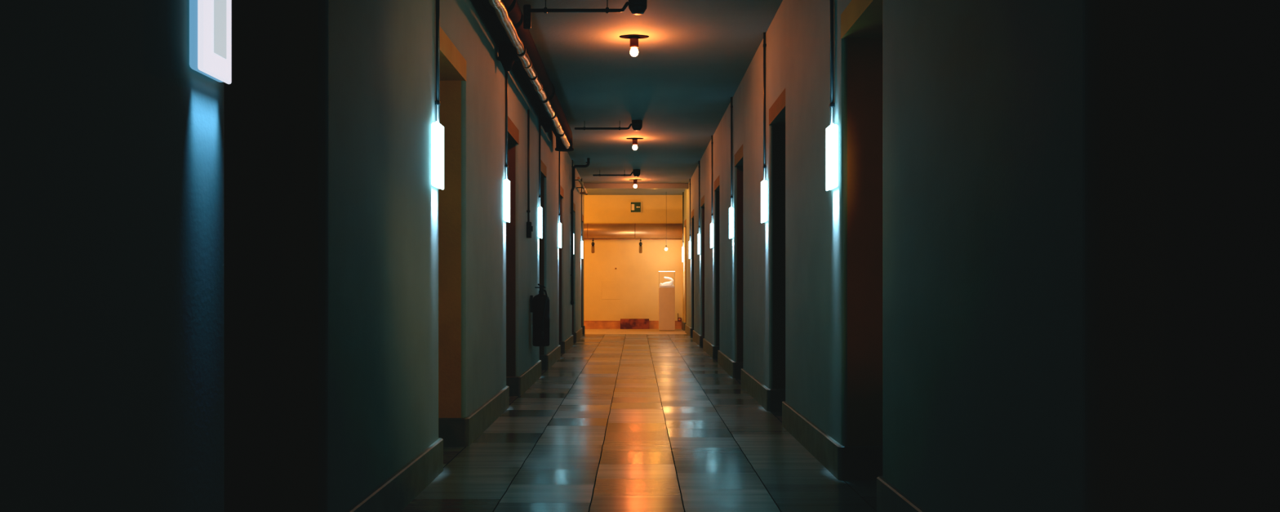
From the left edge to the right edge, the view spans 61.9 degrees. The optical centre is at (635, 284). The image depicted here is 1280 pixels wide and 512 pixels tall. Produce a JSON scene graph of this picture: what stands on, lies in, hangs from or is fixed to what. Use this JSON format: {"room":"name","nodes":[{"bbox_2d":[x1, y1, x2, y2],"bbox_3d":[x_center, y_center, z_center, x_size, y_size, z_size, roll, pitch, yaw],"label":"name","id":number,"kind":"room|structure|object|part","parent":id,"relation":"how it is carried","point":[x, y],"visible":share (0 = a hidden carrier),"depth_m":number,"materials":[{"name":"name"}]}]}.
{"room":"corridor","nodes":[
{"label":"corridor","id":0,"kind":"room"},
{"bbox_2d":[0,0,583,511],"bbox_3d":[-1.225,-0.497,7.930,0.450,2.885,25.060,0,0,0],"label":"wall","id":1,"kind":"structure","parent":0,"point":[257,291],"depth_m":3.44,"materials":[{"name":"paint"}]},
{"bbox_2d":[189,0,231,84],"bbox_3d":[-0.982,-0.638,2.463,0.036,0.319,0.176,0,0,0],"label":"wall lamp","id":2,"kind":"object","parent":1,"relation":"attached to","point":[210,20],"visible":1,"depth_m":2.42,"materials":[{"name":"grey plastic"}]},
{"bbox_3d":[-0.965,-0.628,2.475,0.003,0.194,0.071,0,0,0],"label":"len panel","id":3,"kind":"part","parent":2,"relation":"part of","materials":[{"name":"grey plastic"}]},
{"bbox_2d":[431,121,444,189],"bbox_3d":[-0.982,-0.638,5.281,0.036,0.319,0.176,0,0,0],"label":"wall lamp","id":4,"kind":"object","parent":1,"relation":"attached to","point":[437,129],"visible":1,"depth_m":5.20,"materials":[{"name":"grey plastic"}]},
{"bbox_2d":[435,121,444,189],"bbox_3d":[-0.972,-0.638,5.281,0.012,0.319,0.176,0,0,0],"label":"diffuser","id":5,"kind":"object","parent":4,"relation":"attached to","point":[439,129],"depth_m":5.24,"materials":[{"name":"grey plastic"}]},
{"bbox_3d":[-0.965,-0.628,5.293,0.003,0.194,0.071,0,0,0],"label":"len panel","id":6,"kind":"part","parent":4,"relation":"part of","materials":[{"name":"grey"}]},
{"bbox_2d":[435,0,440,123],"bbox_3d":[-0.987,-1.369,5.311,0.023,1.139,0.036,0,0,0],"label":"conduit","id":7,"kind":"object","parent":1,"relation":"attached to","point":[437,103],"visible":0.91,"depth_m":5.30,"materials":[{"name":"plastic"}]},
{"bbox_2d":[345,325,585,511],"bbox_3d":[-1.215,0.863,7.930,0.470,0.165,25.060,0,0,0],"label":"baseboard","id":8,"kind":"structure","parent":1,"relation":"attached to","point":[401,488],"depth_m":6.24,"materials":[{"name":"stone"}]},
{"bbox_2d":[502,178,510,222],"bbox_3d":[-0.982,-0.638,8.099,0.036,0.319,0.176,0,0,0],"label":"wall lamp","id":9,"kind":"object","parent":1,"relation":"attached to","point":[506,183],"visible":1,"depth_m":8.02,"materials":[{"name":"grey plastic"}]},
{"bbox_2d":[506,178,510,222],"bbox_3d":[-0.972,-0.638,8.099,0.012,0.319,0.176,0,0,0],"label":"diffuser","id":10,"kind":"object","parent":9,"relation":"attached to","point":[508,183],"depth_m":8.06,"materials":[{"name":"grey plastic"}]},
{"bbox_3d":[-0.965,-0.628,8.111,0.003,0.194,0.071,0,0,0],"label":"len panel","id":11,"kind":"part","parent":9,"relation":"part of","materials":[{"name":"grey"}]},
{"bbox_2d":[504,71,508,179],"bbox_3d":[-0.987,-1.369,8.129,0.023,1.139,0.036,0,0,0],"label":"conduit","id":12,"kind":"object","parent":1,"relation":"attached to","point":[506,166],"visible":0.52,"depth_m":8.12,"materials":[{"name":"plastic"}]},
{"bbox_2d":[526,109,533,237],"bbox_3d":[-0.973,-1.019,9.780,0.054,1.172,0.075,0,0,0],"label":"conduit","id":13,"kind":"object","parent":1,"relation":"attached to","point":[529,224],"visible":1,"depth_m":9.77,"materials":[{"name":"black metal"}]},
{"bbox_2d":[530,283,549,346],"bbox_3d":[-0.898,0.282,10.117,0.196,0.592,0.163,0,0,36],"label":"fire extinguisher","id":14,"kind":"object","parent":1,"relation":"attached to","point":[540,303],"visible":1,"depth_m":10.05,"materials":[{"name":"black metal"}]},
{"bbox_2d":[537,206,542,238],"bbox_3d":[-0.982,-0.638,10.917,0.036,0.319,0.176,0,0,0],"label":"wall lamp","id":15,"kind":"object","parent":1,"relation":"attached to","point":[540,208],"visible":1,"depth_m":10.83,"materials":[{"name":"grey plastic"}]},
{"bbox_2d":[539,206,542,238],"bbox_3d":[-0.972,-0.638,10.917,0.012,0.319,0.176,0,0,0],"label":"diffuser","id":16,"kind":"object","parent":15,"relation":"attached to","point":[540,208],"depth_m":10.83,"materials":[{"name":"grey plastic"}]},
{"bbox_2d":[538,106,541,206],"bbox_3d":[-0.987,-1.369,10.947,0.023,1.139,0.036,0,0,0],"label":"conduit","id":17,"kind":"object","parent":1,"relation":"attached to","point":[540,196],"visible":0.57,"depth_m":10.94,"materials":[{"name":"plastic"}]},
{"bbox_2d":[557,222,561,248],"bbox_3d":[-0.982,-0.638,13.735,0.036,0.319,0.176,0,0,0],"label":"wall lamp","id":18,"kind":"object","parent":1,"relation":"attached to","point":[559,224],"visible":1,"depth_m":13.65,"materials":[{"name":"grey plastic"}]},
{"bbox_2d":[560,222,561,248],"bbox_3d":[-0.972,-0.638,13.735,0.012,0.319,0.176,0,0,0],"label":"diffuser","id":19,"kind":"object","parent":18,"relation":"attached to","point":[560,223],"depth_m":13.70,"materials":[{"name":"grey plastic"}]},
{"bbox_2d":[558,151,560,222],"bbox_3d":[-0.987,-1.369,13.765,0.023,1.139,0.036,0,0,0],"label":"conduit","id":20,"kind":"object","parent":1,"relation":"attached to","point":[559,214],"visible":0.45,"depth_m":13.76,"materials":[{"name":"plastic"}]},
{"bbox_2d":[570,157,590,304],"bbox_3d":[-0.852,-0.817,16.300,0.294,2.243,0.070,0,0,0],"label":"drain pipe","id":21,"kind":"object","parent":1,"relation":"attached to","point":[588,162],"visible":1,"depth_m":16.28,"materials":[{"name":"black metal"}]},
{"bbox_2d":[574,177,587,195],"bbox_3d":[-0.930,-1.641,17.778,0.138,0.056,2.716,0,0,0],"label":"pipe","id":22,"kind":"object","parent":1,"relation":"attached to","point":[579,180],"visible":0.98,"depth_m":17.98,"materials":[{"name":"grey metal"}]},
{"bbox_2d":[580,240,582,258],"bbox_3d":[-0.982,-0.638,19.371,0.036,0.319,0.176,0,0,0],"label":"wall lamp","id":23,"kind":"object","parent":1,"relation":"attached to","point":[581,242],"visible":1,"depth_m":19.29,"materials":[{"name":"grey plastic"}]},
{"bbox_2d":[581,177,582,240],"bbox_3d":[-0.987,-1.369,19.401,0.023,1.139,0.036,0,0,0],"label":"conduit","id":24,"kind":"object","parent":1,"relation":"attached to","point":[581,178],"visible":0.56,"depth_m":19.39,"materials":[{"name":"plastic"}]},
{"bbox_2d":[582,222,583,325],"bbox_3d":[-3.100,-0.497,20.410,4.200,2.885,0.100,0,0,0],"label":"wall","id":25,"kind":"structure","parent":0,"point":[583,222],"depth_m":20.36,"materials":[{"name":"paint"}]},
{"bbox_2d":[583,182,688,189],"bbox_3d":[0.000,-1.890,20.400,2.000,0.100,0.160,0,0,0],"label":"trim","id":26,"kind":"structure","parent":25,"relation":"attached to","point":[588,185],"depth_m":20.32,"materials":[{"name":"paint"}]},
{"bbox_2d":[583,195,682,320],"bbox_3d":[-1.800,-0.497,23.100,6.800,2.885,0.200,0,0,0],"label":"wall","id":27,"kind":"structure","parent":0,"point":[637,273],"depth_m":23.00,"materials":[{"name":"paint"}]},
{"bbox_2d":[583,320,681,328],"bbox_3d":[-2.100,0.858,22.984,6.200,0.175,0.032,0,0,0],"label":"baseboard","id":28,"kind":"structure","parent":27,"relation":"attached to","point":[588,324],"depth_m":22.98,"materials":[{"name":"wood"}]},
{"bbox_2d":[583,238,681,239],"bbox_3d":[-2.103,-0.985,22.965,6.175,0.023,0.024,0,0,0],"label":"conduit","id":29,"kind":"object","parent":27,"relation":"attached to","point":[584,238],"visible":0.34,"depth_m":22.96,"materials":[{"name":"metal"}]},
{"bbox_2d":[639,238,642,253],"bbox_3d":[0.098,-0.836,22.793,0.068,0.321,0.334,0,0,0],"label":"hanging lamp","id":30,"kind":"object","parent":29,"relation":"hanging from","point":[640,242],"visible":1,"depth_m":22.65,"materials":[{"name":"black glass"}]},
{"bbox_2d":[630,201,641,213],"bbox_3d":[-0.005,-1.675,22.976,0.240,0.240,0.048,0,0,0],"label":"exit sign","id":31,"kind":"object","parent":27,"relation":"attached to","point":[635,206],"visible":1,"depth_m":22.95,"materials":[{"name":"green plastic"}]},
{"bbox_2d":[400,328,876,511],"bbox_3d":[-1.800,0.945,9.350,6.800,0.001,27.900,0,0,0],"label":"floor","id":32,"kind":"structure","parent":0,"point":[624,420],"depth_m":6.19,"materials":[{"name":"tile"}]},
{"bbox_2d":[620,318,648,328],"bbox_3d":[-0.028,0.836,22.925,0.615,0.217,0.070,0,0,0],"label":"stone block","id":33,"kind":"object","parent":32,"relation":"on","point":[625,323],"visible":1,"depth_m":22.89,"materials":[{"name":"red stone"}]},
{"bbox_2d":[658,287,675,330],"bbox_3d":[0.640,0.501,22.200,0.330,0.888,0.320,0,0,0],"label":"plinth","id":34,"kind":"object","parent":32,"relation":"on","point":[666,295],"visible":1,"depth_m":22.04,"materials":[{"name":"white paint"}]},
{"bbox_2d":[659,276,674,287],"bbox_3d":[0.637,-0.058,22.200,0.311,0.226,0.280,0,0,0],"label":"sculpture","id":35,"kind":"object","parent":34,"relation":"on","point":[667,284],"visible":0.91,"depth_m":22.15,"materials":[{"name":"white ceramic"}]},
{"bbox_2d":[658,271,675,287],"bbox_3d":[0.640,-0.115,22.200,0.330,0.342,0.320,0,0,0],"label":"glass case","id":36,"kind":"object","parent":34,"relation":"on","point":[659,271],"visible":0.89,"depth_m":22.15,"materials":[{"name":"white"}]},
{"bbox_2d":[516,0,782,195],"bbox_3d":[-1.800,-1.990,9.350,6.800,0.100,27.900,0,0,0],"label":"ceiling","id":37,"kind":"structure","parent":0,"point":[682,79],"depth_m":9.73,"materials":[{"name":"paint"}]},
{"bbox_2d":[480,0,573,151],"bbox_3d":[-0.873,-1.725,7.481,0.246,0.370,10.962,0,0,0],"label":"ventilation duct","id":38,"kind":"object","parent":37,"relation":"hanging from","point":[507,56],"visible":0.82,"depth_m":8.12,"materials":[{"name":"metal"}]},
{"bbox_2d":[497,40,517,71],"bbox_3d":[-0.922,-1.640,7.660,0.147,0.200,0.147,0,0,0],"label":"junction box","id":39,"kind":"object","parent":38,"relation":"attached to","point":[507,56],"depth_m":7.61,"materials":[{"name":"paint"}]},
{"bbox_2d":[488,0,569,148],"bbox_3d":[-0.816,-1.655,7.600,0.080,0.080,10.204,0,0,0],"label":"pipe","id":40,"kind":"object","parent":38,"relation":"attached to","point":[499,6],"visible":1,"depth_m":7.81,"materials":[{"name":"metal"}]},
{"bbox_2d":[540,115,552,132],"bbox_3d":[-0.922,-1.663,11.060,0.147,0.155,0.147,0,0,0],"label":"junction box","id":41,"kind":"object","parent":38,"relation":"attached to","point":[546,123],"depth_m":11.01,"materials":[{"name":"paint"}]},
{"bbox_2d":[528,0,628,13],"bbox_3d":[-0.385,-1.885,7.180,0.677,0.110,0.030,0,0,0],"label":"conduit","id":42,"kind":"object","parent":37,"relation":"attached to","point":[544,10],"visible":1,"depth_m":7.17,"materials":[{"name":"plastic"}]},
{"bbox_2d":[523,4,531,29],"bbox_3d":[-0.734,-1.810,7.199,0.052,0.165,0.032,0,0,0],"label":"junction box","id":43,"kind":"object","parent":42,"relation":"attached to","point":[526,15],"visible":1,"depth_m":7.19,"materials":[{"name":"black paint"}]},
{"bbox_2d":[574,123,631,129],"bbox_3d":[-0.385,-1.885,12.600,0.677,0.110,0.030,0,0,0],"label":"conduit","id":44,"kind":"object","parent":37,"relation":"attached to","point":[630,125],"visible":1,"depth_m":12.59,"materials":[{"name":"plastic"}]},
{"bbox_2d":[592,171,633,176],"bbox_3d":[-0.385,-1.885,17.950,0.677,0.110,0.030,0,0,0],"label":"conduit","id":45,"kind":"object","parent":37,"relation":"attached to","point":[599,175],"visible":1,"depth_m":17.94,"materials":[{"name":"plastic"}]},
{"bbox_2d":[619,34,648,56],"bbox_3d":[-0.014,-1.861,8.320,0.231,0.156,0.110,0,0,0],"label":"ceiling lamp","id":46,"kind":"object","parent":37,"relation":"attached to","point":[633,37],"visible":1,"depth_m":8.29,"materials":[{"name":"white"}]},
{"bbox_2d":[630,36,638,48],"bbox_3d":[-0.014,-1.889,8.320,0.068,0.078,0.068,0,0,0],"label":"socket","id":47,"kind":"object","parent":46,"relation":"attached to","point":[633,40],"depth_m":8.29,"materials":[{"name":"brown metal"}]},
{"bbox_3d":[-0.014,-1.933,8.320,0.231,0.012,0.110,0,0,0],"label":"ceiling plate","id":48,"kind":"part","parent":46,"relation":"part of","materials":[{"name":"black metal"}]},
{"bbox_3d":[-0.014,-1.817,8.320,0.064,0.066,0.064,0,0,0],"label":"bulb","id":49,"kind":"part","parent":46,"relation":"part of","materials":[{"name":"white glass"}]},
{"bbox_2d":[626,137,644,150],"bbox_3d":[-0.014,-1.861,14.100,0.231,0.156,0.110,0,0,0],"label":"ceiling lamp","id":50,"kind":"object","parent":37,"relation":"attached to","point":[634,140],"visible":1,"depth_m":14.07,"materials":[{"name":"white glass"}]},
{"bbox_2d":[632,138,637,145],"bbox_3d":[-0.014,-1.889,14.100,0.068,0.078,0.068,0,0,0],"label":"socket","id":51,"kind":"object","parent":50,"relation":"attached to","point":[634,140],"depth_m":14.07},
{"bbox_3d":[-0.014,-1.933,14.100,0.231,0.012,0.110,0,0,0],"label":"ceiling plate","id":52,"kind":"part","parent":50,"relation":"part of","materials":[{"name":"black metal"}]},
{"bbox_3d":[-0.014,-1.817,14.100,0.064,0.066,0.064,0,0,0],"label":"bulb","id":53,"kind":"part","parent":50,"relation":"part of","materials":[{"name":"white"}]},
{"bbox_2d":[629,178,640,187],"bbox_3d":[-0.014,-1.861,19.620,0.231,0.156,0.110,0,0,0],"label":"ceiling lamp","id":54,"kind":"object","parent":37,"relation":"attached to","point":[634,180],"visible":1,"depth_m":19.60,"materials":[{"name":"white glass"}]},
{"bbox_2d":[632,168,639,176],"bbox_3d":[0.012,-1.880,17.950,0.124,0.119,0.124,0,0,0],"label":"smoke detector","id":55,"kind":"object","parent":37,"relation":"attached to","point":[636,171],"visible":1,"depth_m":17.90,"materials":[{"name":"black plastic"}]},
{"bbox_2d":[631,120,642,130],"bbox_3d":[0.012,-1.880,12.600,0.124,0.119,0.124,0,0,0],"label":"smoke detector","id":56,"kind":"object","parent":37,"relation":"attached to","point":[637,125],"visible":1,"depth_m":12.55,"materials":[{"name":"black plastic"}]},
{"bbox_2d":[628,0,647,14],"bbox_3d":[0.012,-1.880,7.180,0.124,0.119,0.124,0,0,0],"label":"smoke detector","id":57,"kind":"object","parent":37,"relation":"attached to","point":[636,6],"visible":1,"depth_m":7.14,"materials":[{"name":"plastic"}]},
{"bbox_2d":[682,0,1279,511],"bbox_3d":[1.225,-0.497,9.200,0.450,2.885,27.600,0,0,0],"label":"wall","id":58,"kind":"structure","parent":0,"point":[1040,270],"depth_m":2.81,"materials":[{"name":"paint"}]},
{"bbox_2d":[682,246,684,262],"bbox_3d":[0.982,-0.638,22.253,0.036,0.319,0.176,0,0,0],"label":"wall lamp","id":59,"kind":"object","parent":58,"relation":"attached to","point":[682,246],"visible":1,"depth_m":22.17,"materials":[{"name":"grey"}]},
{"bbox_2d":[682,191,684,246],"bbox_3d":[0.987,-1.369,22.283,0.023,1.139,0.036,0,0,0],"label":"conduit","id":60,"kind":"object","parent":58,"relation":"attached to","point":[682,192],"visible":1,"depth_m":22.28,"materials":[{"name":"plastic"}]},
{"bbox_2d":[688,240,691,258],"bbox_3d":[0.982,-0.638,19.435,0.036,0.319,0.176,0,0,0],"label":"wall lamp","id":61,"kind":"object","parent":58,"relation":"attached to","point":[690,242],"visible":1,"depth_m":19.35,"materials":[{"name":"grey plastic"}]},
{"bbox_2d":[689,178,690,240],"bbox_3d":[0.987,-1.369,19.465,0.023,1.139,0.036,0,0,0],"label":"conduit","id":62,"kind":"object","parent":58,"relation":"attached to","point":[690,179],"visible":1,"depth_m":19.46,"materials":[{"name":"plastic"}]},
{"bbox_2d":[697,233,700,253],"bbox_3d":[0.982,-0.638,16.617,0.036,0.319,0.176,0,0,0],"label":"wall lamp","id":63,"kind":"object","parent":58,"relation":"attached to","point":[699,234],"visible":1,"depth_m":16.53,"materials":[{"name":"grey plastic"}]},
{"bbox_2d":[698,160,700,233],"bbox_3d":[0.987,-1.369,16.647,0.023,1.139,0.036,0,0,0],"label":"conduit","id":64,"kind":"object","parent":58,"relation":"attached to","point":[699,161],"visible":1,"depth_m":16.64,"materials":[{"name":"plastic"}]},
{"bbox_2d":[710,222,713,248],"bbox_3d":[0.982,-0.638,13.799,0.036,0.319,0.176,0,0,0],"label":"wall lamp","id":65,"kind":"object","parent":58,"relation":"attached to","point":[711,224],"visible":1,"depth_m":13.72,"materials":[{"name":"grey plastic"}]},
{"bbox_2d":[710,222,711,248],"bbox_3d":[0.972,-0.638,13.799,0.012,0.319,0.176,0,0,0],"label":"diffuser","id":66,"kind":"object","parent":65,"relation":"attached to","point":[711,223],"depth_m":13.75,"materials":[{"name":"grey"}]},
{"bbox_2d":[711,135,713,222],"bbox_3d":[0.987,-1.369,13.829,0.023,1.139,0.036,0,0,0],"label":"conduit","id":67,"kind":"object","parent":58,"relation":"attached to","point":[712,142],"visible":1,"depth_m":13.82,"materials":[{"name":"plastic"}]},
{"bbox_2d":[728,206,733,238],"bbox_3d":[0.982,-0.638,10.981,0.036,0.319,0.176,0,0,0],"label":"wall lamp","id":68,"kind":"object","parent":58,"relation":"attached to","point":[731,209],"visible":1,"depth_m":10.90,"materials":[{"name":"grey plastic"}]},
{"bbox_2d":[728,206,731,238],"bbox_3d":[0.972,-0.638,10.981,0.012,0.319,0.176,0,0,0],"label":"diffuser","id":69,"kind":"object","parent":68,"relation":"attached to","point":[730,209],"depth_m":10.93,"materials":[{"name":"grey plastic"}]},
{"bbox_2d":[730,97,733,207],"bbox_3d":[0.987,-1.369,11.011,0.023,1.139,0.036,0,0,0],"label":"conduit","id":70,"kind":"object","parent":58,"relation":"attached to","point":[731,105],"visible":0.95,"depth_m":11.00,"materials":[{"name":"plastic"}]},
{"bbox_2d":[760,179,768,222],"bbox_3d":[0.982,-0.638,8.163,0.036,0.319,0.176,0,0,0],"label":"wall lamp","id":71,"kind":"object","parent":58,"relation":"attached to","point":[764,184],"visible":1,"depth_m":8.08,"materials":[{"name":"grey plastic"}]},
{"bbox_3d":[0.965,-0.628,8.151,0.003,0.194,0.071,0,0,0],"label":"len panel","id":72,"kind":"part","parent":71,"relation":"part of","materials":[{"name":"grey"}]},
{"bbox_2d":[760,179,764,222],"bbox_3d":[0.972,-0.638,8.163,0.012,0.319,0.176,0,0,0],"label":"diffuser","id":73,"kind":"object","parent":71,"relation":"attached to","point":[762,184],"depth_m":8.11,"materials":[{"name":"grey plastic"}]},
{"bbox_2d":[762,32,766,180],"bbox_3d":[0.987,-1.369,8.193,0.023,1.139,0.036,0,0,0],"label":"conduit","id":74,"kind":"object","parent":58,"relation":"attached to","point":[764,45],"visible":0.97,"depth_m":8.19,"materials":[{"name":"plastic"}]},
{"bbox_2d":[681,320,926,511],"bbox_3d":[1.215,0.863,9.200,0.470,0.165,27.600,0,0,0],"label":"baseboard","id":75,"kind":"structure","parent":58,"relation":"attached to","point":[843,462],"depth_m":5.61,"materials":[{"name":"wood"}]},
{"bbox_2d":[829,0,834,124],"bbox_3d":[0.987,-1.369,5.375,0.023,1.139,0.036,0,0,0],"label":"conduit","id":76,"kind":"object","parent":58,"relation":"attached to","point":[832,104],"visible":0.91,"depth_m":5.37,"materials":[{"name":"plastic"}]},
{"bbox_2d":[826,123,838,191],"bbox_3d":[0.982,-0.638,5.345,0.036,0.319,0.176,0,0,0],"label":"wall lamp","id":77,"kind":"object","parent":58,"relation":"attached to","point":[832,131],"visible":1,"depth_m":5.26,"materials":[{"name":"grey plastic"}]},
{"bbox_3d":[0.965,-0.628,5.333,0.003,0.194,0.071,0,0,0],"label":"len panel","id":78,"kind":"part","parent":77,"relation":"part of","materials":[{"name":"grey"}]},
{"bbox_2d":[826,123,834,191],"bbox_3d":[0.972,-0.638,5.345,0.012,0.319,0.176,0,0,0],"label":"diffuser","id":79,"kind":"object","parent":77,"relation":"attached to","point":[830,129],"depth_m":5.30,"materials":[{"name":"grey plastic"}]},
{"bbox_2d":[1279,0,1279,511],"bbox_3d":[1.401,-0.105,1.946,0.096,2.090,0.790,0,0,0],"label":"door","id":80,"kind":"structure","parent":58,"relation":"in","point":[1279,0],"depth_m":2.33,"materials":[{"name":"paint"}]},
{"bbox_3d":[-5.300,-0.497,21.730,0.200,2.885,2.740,0,0,0],"label":"wall","id":81,"kind":"structure","parent":0,"visible":0},
{"bbox_2d":[583,223,682,237],"bbox_3d":[-2.103,-1.160,22.780,6.175,0.313,0.313,0,0,0],"label":"beam","id":82,"kind":"structure","parent":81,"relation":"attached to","point":[590,230],"depth_m":22.65,"materials":[{"name":"brown metal"}]}
]}

